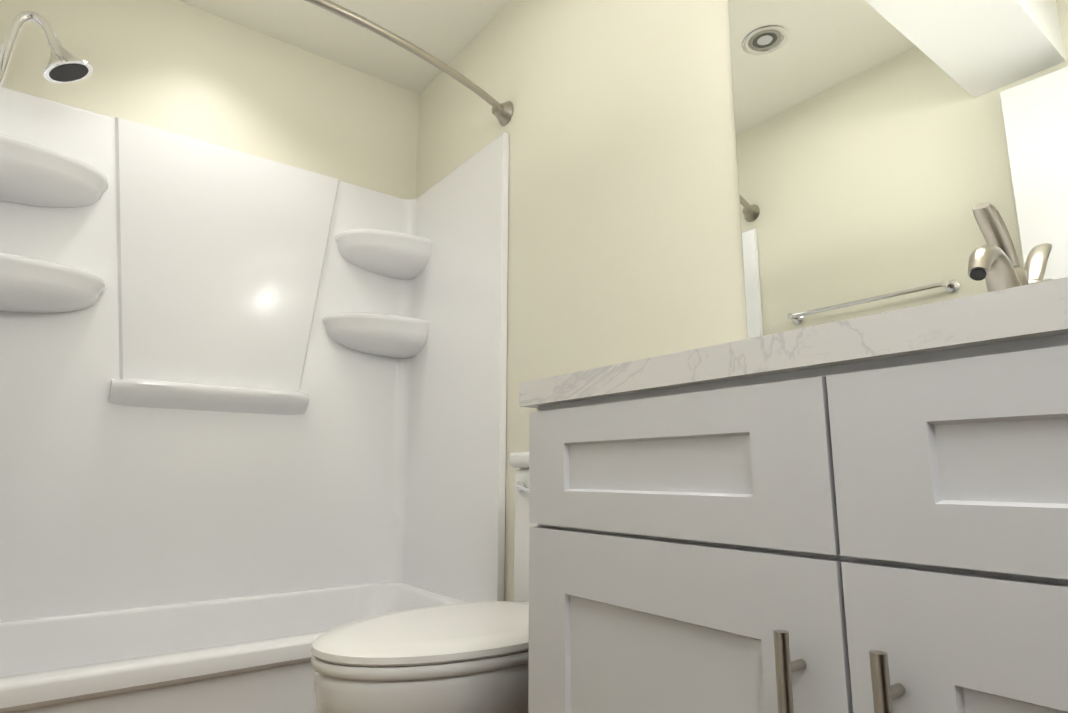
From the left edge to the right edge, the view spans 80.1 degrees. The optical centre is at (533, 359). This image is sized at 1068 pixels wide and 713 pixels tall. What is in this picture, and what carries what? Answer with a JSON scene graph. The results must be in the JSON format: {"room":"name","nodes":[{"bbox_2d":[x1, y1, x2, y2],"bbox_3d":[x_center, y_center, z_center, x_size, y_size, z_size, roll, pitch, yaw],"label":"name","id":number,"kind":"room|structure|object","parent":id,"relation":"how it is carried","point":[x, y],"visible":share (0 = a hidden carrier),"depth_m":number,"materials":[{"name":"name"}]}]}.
{"room":"bathroom","nodes":[
{"label":"bathroom","id":0,"kind":"room"},
{"bbox_2d":[0,0,418,198],"bbox_3d":[-1.190,-0.071,2.377,1.520,2.550,0.120,8,-13,-36],"label":"wall","id":1,"kind":"structure","parent":0,"point":[180,68],"depth_m":2.47,"materials":[{"name":"beige paint"}]},
{"bbox_2d":[178,0,510,94],"bbox_3d":[0.045,-1.656,0.986,1.760,0.080,4.240,8,-13,-36],"label":"ceiling","id":2,"kind":"structure","parent":0,"point":[447,32],"depth_m":2.55,"materials":[{"name":"white paint"}]},
{"bbox_2d":[416,0,747,601],"bbox_3d":[0.312,-0.182,1.744,0.120,2.550,2.945,8,-13,-36],"label":"wall","id":3,"kind":"structure","parent":0,"point":[624,231],"depth_m":1.85,"materials":[{"name":"beige paint"}]},
{"bbox_2d":[728,0,1067,338],"bbox_3d":[0.767,-0.531,1.080,0.006,0.928,0.986,8,-13,-36],"label":"mirror glass","id":4,"kind":"object","parent":3,"relation":"attached to","point":[884,147],"visible":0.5,"depth_m":1.19,"materials":[{"name":"silver"}]},
{"bbox_3d":[0.039,0.922,0.518,1.760,0.060,4.240,8,-13,-36],"label":"floor","id":5,"kind":"structure","parent":0,"visible":0},
{"bbox_2d":[0,86,508,712],"bbox_3d":[-0.926,0.137,1.979,1.514,2.000,0.757,8,-13,-36],"label":"shower","id":6,"kind":"object","parent":5,"relation":"on","point":[252,428],"visible":0.83,"depth_m":2.21,"materials":[{"name":"white plastic"}]},
{"bbox_2d":[0,11,92,85],"bbox_3d":[-1.409,-0.842,1.798,0.259,0.294,0.125,8,-13,-36],"label":"shower head","id":7,"kind":"object","parent":6,"relation":"attached to","point":[64,65],"visible":1,"depth_m":1.80},
{"bbox_2d":[310,451,536,712],"bbox_3d":[-0.098,0.620,1.388,0.767,0.844,0.420,8,-13,-36],"label":"toilet","id":8,"kind":"object","parent":5,"relation":"on","point":[469,657],"visible":0.5,"depth_m":1.17,"materials":[{"name":"white ceramic"}]},
{"bbox_2d":[519,277,1067,712],"bbox_3d":[0.503,0.407,0.744,0.618,1.035,1.036,8,-13,-36],"label":"vanity cabinet","id":9,"kind":"object","parent":5,"relation":"on","point":[867,514],"visible":1,"depth_m":0.63,"materials":[{"name":"white paint"}]},
{"bbox_2d":[967,202,1028,291],"bbox_3d":[0.677,-0.108,0.927,0.165,0.242,0.058,8,-13,-36],"label":"faucet","id":10,"kind":"object","parent":9,"relation":"on","point":[994,263],"visible":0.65,"depth_m":0.93,"materials":[{"name":"silver metal"}]},
{"bbox_3d":[-1.003,-0.360,0.780,0.120,2.550,2.945,8,-13,-36],"label":"wall","id":11,"kind":"structure","parent":0,"visible":0},
{"bbox_2d":[304,0,512,125],"bbox_3d":[-0.674,-0.994,1.844,1.518,0.090,0.209,8,-13,-36],"label":"shower rod","id":12,"kind":"object","parent":11,"relation":"attached to","point":[502,112],"visible":1,"depth_m":1.99,"materials":[{"name":"silver metal"}]}
]}

